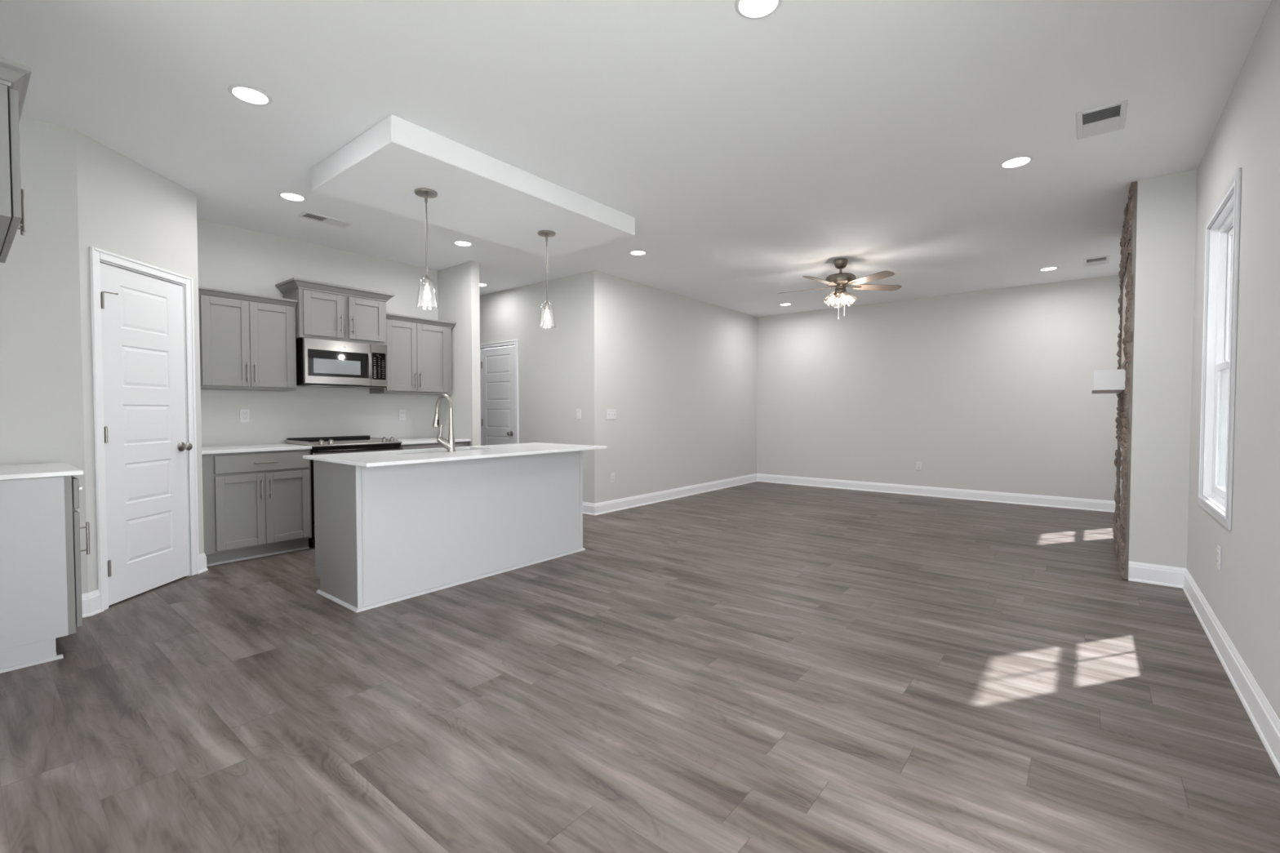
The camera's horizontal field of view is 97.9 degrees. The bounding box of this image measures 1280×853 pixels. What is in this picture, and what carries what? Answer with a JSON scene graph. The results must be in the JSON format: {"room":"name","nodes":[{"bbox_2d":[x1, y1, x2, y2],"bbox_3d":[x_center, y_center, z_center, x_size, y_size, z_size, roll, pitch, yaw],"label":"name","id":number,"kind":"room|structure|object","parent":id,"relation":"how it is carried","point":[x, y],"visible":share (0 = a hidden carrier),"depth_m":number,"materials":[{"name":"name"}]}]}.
{"room":"open-plan kitchen","nodes":[
{"label":"open-plan kitchen","id":0,"kind":"room"},
{"bbox_2d":[0,115,88,593],"bbox_3d":[-3.422,-0.280,2.923,0.115,2.743,0.694,1,2,39],"label":"wall","id":1,"kind":"structure","parent":0,"point":[42,396],"depth_m":3.04,"materials":[{"name":"paint"}]},
{"bbox_2d":[75,130,204,592],"bbox_3d":[-3.236,-0.298,3.605,0.110,2.743,0.904,0,2,-3],"label":"wall","id":2,"kind":"structure","parent":0,"point":[126,208],"depth_m":3.44,"materials":[{"name":"paint"}]},
{"bbox_2d":[88,246,199,609],"bbox_3d":[-3.200,0.014,3.609,0.162,2.118,0.773,0,2,-3],"label":"door","id":3,"kind":"structure","parent":2,"relation":"in","point":[140,375],"depth_m":3.56,"materials":[{"name":"wood"}]},
{"bbox_2d":[81,552,208,617],"bbox_3d":[-3.179,1.006,3.623,0.068,0.133,1.004,0,2,-1],"label":"baseboard","id":4,"kind":"structure","parent":2,"relation":"attached to","point":[91,602],"depth_m":3.21,"materials":[{"name":"wood"}]},
{"bbox_2d":[196,218,439,446],"bbox_3d":[-3.503,-0.331,4.817,0.120,2.743,3.800,1,2,39],"label":"wall","id":5,"kind":"structure","parent":0,"point":[230,258],"depth_m":5.17,"materials":[{"name":"paint"}]},
{"bbox_2d":[239,408,249,422],"bbox_3d":[-3.421,-0.094,4.822,0.009,0.117,0.072,1,2,39],"label":"wall outlet","id":6,"kind":"object","parent":5,"relation":"attached to","point":[244,413],"visible":1,"depth_m":4.82,"materials":[{"name":"white plastic"}]},
{"bbox_2d":[198,286,297,391],"bbox_3d":[-3.326,-0.696,4.638,0.365,0.778,0.748,1,2,39],"label":"upper cabinet","id":7,"kind":"object","parent":5,"relation":"attached to","point":[247,341],"visible":0.96,"depth_m":4.54,"materials":[{"name":"grey paint"}]},
{"bbox_2d":[275,277,395,345],"bbox_3d":[-2.820,-1.029,5.199,0.435,0.494,0.878,1,2,39],"label":"upper cabinet","id":8,"kind":"object","parent":5,"relation":"attached to","point":[323,310],"visible":0.98,"depth_m":5.02,"materials":[{"name":"grey paint"}]},
{"bbox_2d":[295,337,387,388],"bbox_3d":[-2.814,-0.574,5.213,0.440,0.411,0.728,1,2,39],"label":"microwave","id":9,"kind":"object","parent":8,"relation":"attached to","point":[320,362],"visible":0.99,"depth_m":5.04,"materials":[{"name":"silver metal"}]},
{"bbox_2d":[399,409,405,420],"bbox_3d":[-2.528,-0.122,5.926,0.009,0.117,0.072,1,2,39],"label":"wall outlet","id":10,"kind":"object","parent":5,"relation":"attached to","point":[402,412],"visible":1,"depth_m":5.92,"materials":[{"name":"white plastic"}]},
{"bbox_2d":[369,312,455,395],"bbox_3d":[-2.362,-0.728,5.830,0.365,0.778,0.769,1,2,39],"label":"upper cabinet","id":11,"kind":"object","parent":5,"relation":"attached to","point":[419,349],"visible":0.95,"depth_m":5.70,"materials":[{"name":"grey paint"}]},
{"bbox_2d":[437,261,480,446],"bbox_3d":[-2.643,-0.380,6.629,2.345,2.743,0.100,1,2,39],"label":"wall","id":12,"kind":"structure","parent":0,"point":[458,286],"depth_m":5.94,"materials":[{"name":"paint"}]},
{"bbox_2d":[479,272,586,502],"bbox_3d":[-1.712,-0.398,7.304,2.944,2.743,0.120,1,2,39],"label":"wall","id":13,"kind":"structure","parent":0,"point":[553,360],"depth_m":6.74,"materials":[{"name":"paint"}]},
{"bbox_2d":[480,339,518,445],"bbox_3d":[-1.865,-0.070,7.383,0.853,2.083,0.162,1,2,39],"label":"door","id":14,"kind":"structure","parent":13,"relation":"in","point":[499,366],"depth_m":7.34,"materials":[{"name":"wood"}]},
{"bbox_2d":[576,408,581,419],"bbox_3d":[-0.712,-0.140,6.412,0.072,0.117,0.019,1,2,39],"label":"light switch","id":15,"kind":"object","parent":13,"relation":"attached to","point":[578,411],"visible":1,"depth_m":6.41,"materials":[{"name":"white plastic"}]},
{"bbox_2d":[582,502,595,515],"bbox_3d":[-1.702,0.909,7.240,3.084,0.133,0.020,1,2,39],"label":"baseboard","id":16,"kind":"structure","parent":13,"relation":"attached to","point":[588,508],"depth_m":6.33,"materials":[{"name":"wood"}]},
{"bbox_2d":[0,0,1271,316],"bbox_3d":[-0.758,-1.743,4.455,8.162,0.100,11.147,1,2,39],"label":"ceiling","id":17,"kind":"structure","parent":0,"point":[748,157],"depth_m":2.89,"materials":[{"name":"white paint"}]},
{"bbox_2d":[227,84,271,105],"bbox_3d":[-1.935,-1.644,2.768,0.180,0.007,0.180,1,2,39],"label":"recessed light","id":18,"kind":"object","parent":17,"relation":"in","point":[251,95],"visible":1,"depth_m":2.76,"materials":[{"name":"white plastic"}]},
{"bbox_2d":[277,191,306,201],"bbox_3d":[-2.541,-1.679,4.074,0.180,0.007,0.180,1,2,39],"label":"recessed light","id":19,"kind":"object","parent":17,"relation":"in","point":[291,196],"visible":1,"depth_m":4.06,"materials":[{"name":"white plastic"}]},
{"bbox_2d":[296,211,353,227],"bbox_3d":[-2.575,-1.692,4.565,0.170,0.007,0.370,1,2,39],"label":"ceiling vent","id":20,"kind":"object","parent":17,"relation":"in","point":[306,215],"visible":1,"depth_m":4.56,"materials":[{"name":"white plastic"}]},
{"bbox_2d":[453,240,472,246],"bbox_3d":[-1.654,-1.710,5.207,0.180,0.007,0.180,1,2,39],"label":"recessed light","id":21,"kind":"object","parent":17,"relation":"in","point":[459,242],"visible":1,"depth_m":5.20,"materials":[{"name":"white plastic"}]},
{"bbox_2d":[311,114,635,257],"bbox_3d":[-1.083,-1.611,4.062,1.045,0.143,2.028,1,2,39],"label":"ceiling","id":22,"kind":"structure","parent":17,"relation":"attached to","point":[480,195],"depth_m":3.69,"materials":[{"name":"white paint"}]},
{"bbox_2d":[414,187,438,309],"bbox_3d":[-1.396,-1.153,3.644,0.142,0.750,0.142,1,2,39],"label":"pendant light","id":23,"kind":"object","parent":22,"relation":"hanging from","point":[427,193],"visible":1,"depth_m":3.63,"materials":[{"name":"clear glass"}]},
{"bbox_2d":[422,275,431,287],"bbox_3d":[-1.396,-0.951,3.650,0.052,0.075,0.052,1,2,39],"label":"socket","id":24,"kind":"object","parent":23,"relation":"attached to","point":[426,280],"depth_m":3.63,"materials":[{"name":"silver metal"}]},
{"bbox_2d":[537,230,555,327],"bbox_3d":[-0.747,-1.175,4.470,0.142,0.750,0.142,1,2,39],"label":"pendant light","id":25,"kind":"object","parent":22,"relation":"hanging from","point":[547,233],"visible":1,"depth_m":4.46,"materials":[{"name":"silver metal"}]},
{"bbox_2d":[543,300,550,310],"bbox_3d":[-0.747,-0.973,4.476,0.052,0.075,0.052,1,2,39],"label":"socket","id":26,"kind":"object","parent":25,"relation":"attached to","point":[546,304],"depth_m":4.46,"materials":[{"name":"silver metal"}]},
{"bbox_2d":[479,282,488,286],"bbox_3d":[-1.973,-1.755,6.895,0.180,0.007,0.180,1,2,39],"label":"recessed light","id":27,"kind":"object","parent":17,"relation":"in","point":[480,283],"visible":0.52,"depth_m":6.88,"materials":[{"name":"white plastic"}]},
{"bbox_2d":[629,249,647,255],"bbox_3d":[-0.019,-1.718,5.512,0.180,0.007,0.180,1,2,39],"label":"recessed light","id":28,"kind":"object","parent":17,"relation":"in","point":[635,252],"visible":1,"depth_m":5.50,"materials":[{"name":"white plastic"}]},
{"bbox_2d":[734,0,782,18],"bbox_3d":[0.455,-1.627,2.142,0.180,0.007,0.180,1,2,39],"label":"recessed light","id":29,"kind":"object","parent":17,"relation":"in","point":[749,9],"visible":1,"depth_m":2.17,"materials":[{"name":"white plastic"}]},
{"bbox_2d":[779,302,791,306],"bbox_3d":[2.136,-1.790,8.174,0.180,0.007,0.180,1,2,39],"label":"recessed light","id":30,"kind":"object","parent":17,"relation":"in","point":[784,304],"visible":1,"depth_m":8.14,"materials":[{"name":"white plastic"}]},
{"bbox_2d":[777,258,901,319],"bbox_3d":[2.048,-1.421,5.795,1.246,0.614,1.246,1,2,39],"label":"ceiling fan","id":31,"kind":"object","parent":17,"relation":"hanging from","point":[840,281],"visible":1,"depth_m":5.73,"materials":[{"name":"wood"}]},
{"bbox_2d":[822,292,836,306],"bbox_3d":[1.979,-1.331,5.804,0.144,0.159,0.125,1,2,39],"label":"shade","id":32,"kind":"object","parent":31,"relation":"attached to","point":[830,299],"depth_m":5.79,"materials":[{"name":"white glass"}]},
{"bbox_2d":[831,295,843,306],"bbox_3d":[2.090,-1.333,5.910,0.125,0.159,0.144,1,2,39],"label":"shade","id":33,"kind":"object","parent":31,"relation":"attached to","point":[837,302],"depth_m":5.89,"materials":[{"name":"white glass"}]},
{"bbox_2d":[837,291,849,302],"bbox_3d":[2.085,-1.328,5.693,0.125,0.159,0.144,1,2,39],"label":"shade","id":34,"kind":"object","parent":31,"relation":"attached to","point":[841,294],"depth_m":5.69,"materials":[{"name":"white glass"}]},
{"bbox_2d":[844,293,857,306],"bbox_3d":[2.195,-1.330,5.799,0.144,0.159,0.125,1,2,39],"label":"shade","id":35,"kind":"object","parent":31,"relation":"attached to","point":[851,299],"depth_m":5.78,"materials":[{"name":"white glass"}]},
{"bbox_2d":[999,155,1033,168],"bbox_3d":[2.369,-1.664,3.509,0.180,0.007,0.180,1,2,39],"label":"recessed light","id":36,"kind":"object","parent":17,"relation":"in","point":[1018,161],"visible":1,"depth_m":3.50,"materials":[{"name":"white plastic"}]},
{"bbox_2d":[1038,266,1058,271],"bbox_3d":[4.498,-1.735,6.132,0.180,0.007,0.180,1,2,39],"label":"recessed light","id":37,"kind":"object","parent":17,"relation":"in","point":[1046,268],"visible":1,"depth_m":6.13,"materials":[{"name":"white plastic"}]},
{"bbox_2d":[1083,255,1110,266],"bbox_3d":[4.768,-1.726,5.822,0.210,0.007,0.360,1,2,39],"label":"ceiling vent","id":38,"kind":"object","parent":17,"relation":"in","point":[1103,260],"visible":1,"depth_m":5.81,"materials":[{"name":"white plastic"}]},
{"bbox_2d":[1075,99,1128,139],"bbox_3d":[2.492,-1.651,3.012,0.205,0.007,0.355,1,2,39],"label":"ceiling vent","id":39,"kind":"object","parent":17,"relation":"in","point":[1110,117],"visible":1,"depth_m":3.00,"materials":[{"name":"white plastic"}]},
{"bbox_2d":[0,481,1279,852],"bbox_3d":[-0.758,1.089,4.532,8.162,0.080,11.147,1,2,39],"label":"floor","id":40,"kind":"structure","parent":0,"point":[757,667],"depth_m":2.20,"materials":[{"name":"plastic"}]},
{"bbox_2d":[0,475,89,673],"bbox_3d":[-3.129,0.667,2.678,0.670,0.863,0.637,1,2,39],"label":"base cabinet","id":41,"kind":"object","parent":40,"relation":"on","point":[41,579],"visible":0.98,"depth_m":2.58,"materials":[{"name":"grey paint"}]},
{"bbox_2d":[0,462,84,479],"bbox_3d":[-3.135,0.223,2.657,0.671,0.023,0.616,1,2,39],"label":"countertop","id":42,"kind":"structure","parent":41,"relation":"on","point":[49,469],"depth_m":2.67,"materials":[{"name":"white stone"}]},
{"bbox_2d":[201,448,311,566],"bbox_3d":[-3.218,0.621,4.585,0.643,0.853,0.748,1,2,39],"label":"base cabinet","id":43,"kind":"object","parent":40,"relation":"on","point":[256,504],"visible":0.92,"depth_m":4.39,"materials":[{"name":"grey paint"}]},
{"bbox_2d":[201,443,311,454],"bbox_3d":[-3.229,0.180,4.582,0.616,0.025,0.753,1,2,39],"label":"countertop","id":44,"kind":"structure","parent":43,"relation":"on","point":[264,447],"depth_m":4.48,"materials":[{"name":"white stone"}]},
{"bbox_2d":[285,435,402,547],"bbox_3d":[-2.726,0.565,5.166,0.672,0.933,0.764,1,2,39],"label":"range","id":45,"kind":"object","parent":40,"relation":"on","point":[343,444],"visible":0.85,"depth_m":4.95,"materials":[{"name":"black metal"}]},
{"bbox_2d":[287,438,381,445],"bbox_3d":[-2.783,0.143,5.200,0.494,0.029,0.737,1,2,39],"label":"cooktop","id":46,"kind":"object","parent":45,"relation":"in","point":[304,442],"depth_m":5.13,"materials":[{"name":"black glass"}]},
{"bbox_2d":[398,441,469,449],"bbox_3d":[-2.254,0.589,5.777,0.643,0.853,0.767,1,2,39],"label":"base cabinet","id":47,"kind":"object","parent":40,"relation":"on","point":[411,446],"visible":0.02,"depth_m":5.51,"materials":[{"name":"grey paint"}]},
{"bbox_2d":[396,437,471,444],"bbox_3d":[-2.265,0.148,5.774,0.616,0.025,0.771,1,2,39],"label":"countertop","id":48,"kind":"structure","parent":47,"relation":"on","point":[428,440],"depth_m":5.62,"materials":[{"name":"white stone"}]},
{"bbox_2d":[313,450,585,612],"bbox_3d":[-1.311,0.626,4.173,0.662,0.864,1.891,1,2,39],"label":"kitchen island","id":49,"kind":"object","parent":40,"relation":"on","point":[389,534],"visible":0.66,"depth_m":3.65,"materials":[{"name":"grey paint"}]},
{"bbox_2d":[302,442,607,466],"bbox_3d":[-1.224,0.185,4.082,0.883,0.021,1.950,1,2,39],"label":"island countertop","id":50,"kind":"structure","parent":49,"relation":"on","point":[385,458],"depth_m":3.70,"materials":[{"name":"white stone"}]},
{"bbox_2d":[396,449,466,454],"bbox_3d":[-1.485,0.291,4.090,0.334,0.190,0.784,1,2,39],"label":"sink","id":51,"kind":"object","parent":50,"relation":"in","point":[459,450],"visible":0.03,"depth_m":4.18,"materials":[{"name":"silver metal"}]},
{"bbox_2d":[431,394,455,452],"bbox_3d":[-1.426,-0.028,3.977,0.254,0.410,0.113,1,2,39],"label":"faucet","id":52,"kind":"object","parent":50,"relation":"on","point":[449,444],"visible":1,"depth_m":3.92,"materials":[{"name":"silver metal"}]},
{"bbox_2d":[586,271,757,503],"bbox_3d":[0.676,-0.412,7.821,0.120,2.743,3.927,1,2,39],"label":"wall","id":53,"kind":"structure","parent":0,"point":[678,373],"depth_m":7.29,"materials":[{"name":"paint"}]},
{"bbox_2d":[606,408,616,419],"bbox_3d":[-0.328,-0.141,6.474,0.019,0.117,0.164,1,2,39],"label":"light switch","id":54,"kind":"object","parent":53,"relation":"attached to","point":[611,413],"visible":1,"depth_m":6.47,"materials":[{"name":"white plastic"}]},
{"bbox_2d":[610,472,614,483],"bbox_3d":[-0.320,0.600,6.513,0.009,0.117,0.072,1,2,39],"label":"wall outlet","id":55,"kind":"object","parent":53,"relation":"attached to","point":[612,474],"visible":1,"depth_m":6.51,"materials":[{"name":"white plastic"}]},
{"bbox_2d":[594,473,757,515],"bbox_3d":[0.724,0.894,7.804,0.020,0.133,3.947,1,2,39],"label":"baseboard","id":56,"kind":"structure","parent":53,"relation":"attached to","point":[605,507],"depth_m":7.36,"materials":[{"name":"wood"}]},
{"bbox_2d":[756,275,1120,501],"bbox_3d":[3.891,-0.412,7.824,5.118,2.743,0.120,1,2,39],"label":"wall","id":57,"kind":"structure","parent":0,"point":[988,390],"depth_m":7.50,"materials":[{"name":"paint"}]},
{"bbox_2d":[915,462,921,470],"bbox_3d":[3.887,0.551,7.769,0.072,0.117,0.009,1,2,39],"label":"wall outlet","id":58,"kind":"object","parent":57,"relation":"attached to","point":[918,464],"visible":1,"depth_m":7.77,"materials":[{"name":"white plastic"}]},
{"bbox_2d":[756,473,1115,512],"bbox_3d":[3.836,0.894,7.814,4.848,0.133,0.020,1,2,39],"label":"baseboard","id":59,"kind":"structure","parent":57,"relation":"attached to","point":[1102,505],"depth_m":7.51,"materials":[{"name":"wood"}]},
{"bbox_2d":[1128,168,1197,568],"bbox_3d":[3.978,-0.318,4.330,0.289,2.743,1.512,1,2,39],"label":"wall","id":60,"kind":"structure","parent":0,"point":[1166,211],"depth_m":3.74,"materials":[{"name":"paint"}]},
{"bbox_2d":[1112,181,1137,579],"bbox_3d":[3.843,-0.321,4.435,0.051,2.739,1.521,1,2,39],"label":"fireplace","id":61,"kind":"object","parent":60,"relation":"attached to","point":[1126,274],"visible":0.97,"depth_m":3.89,"materials":[{"name":"stone"}]},
{"bbox_2d":[1091,368,1125,393],"bbox_3d":[3.774,-0.354,4.502,0.188,0.150,1.056,1,2,39],"label":"mantel shelf","id":62,"kind":"object","parent":61,"relation":"attached to","point":[1104,381],"visible":0.9,"depth_m":4.10,"materials":[{"name":"wood"}]},
{"bbox_2d":[1128,560,1186,588],"bbox_3d":[3.497,1.003,3.770,0.289,0.133,0.020,1,2,39],"label":"baseboard","id":63,"kind":"structure","parent":60,"relation":"attached to","point":[1153,574],"depth_m":3.77,"materials":[{"name":"wood"}]},
{"bbox_2d":[1186,0,1279,719],"bbox_3d":[2.367,-0.255,1.988,0.150,2.743,10.877,1,2,39],"label":"wall","id":64,"kind":"structure","parent":0,"point":[1243,596],"depth_m":2.29,"materials":[{"name":"paint"}]},
{"bbox_2d":[1216,545,1221,570],"bbox_3d":[2.875,0.652,2.768,0.009,0.117,0.072,1,2,39],"label":"wall outlet","id":65,"kind":"object","parent":64,"relation":"attached to","point":[1219,548],"visible":1,"depth_m":2.75,"materials":[{"name":"white plastic"}]},
{"bbox_2d":[1198,167,1241,530],"bbox_3d":[3.036,-0.354,2.861,0.120,1.645,0.920,1,2,39],"label":"window","id":66,"kind":"structure","parent":64,"relation":"in","point":[1223,224],"depth_m":3.11,"materials":[{"name":"glass"}]},
{"bbox_2d":[1182,568,1279,775],"bbox_3d":[2.637,1.037,2.493,0.020,0.133,3.088,1,2,39],"label":"baseboard","id":67,"kind":"structure","parent":64,"relation":"attached to","point":[1264,720],"depth_m":2.31,"materials":[{"name":"wood"}]},
{"bbox_3d":[-3.395,-0.265,2.378,3.117,2.743,0.120,1,2,39],"label":"wall","id":68,"kind":"structure","parent":0,"visible":0},
{"bbox_2d":[0,57,31,262],"bbox_3d":[-2.548,-0.948,2.024,1.043,0.496,0.419,1,2,39],"label":"upper cabinet","id":69,"kind":"object","parent":68,"relation":"attached to","point":[15,77],"visible":1,"depth_m":1.86,"materials":[{"name":"grey paint"}]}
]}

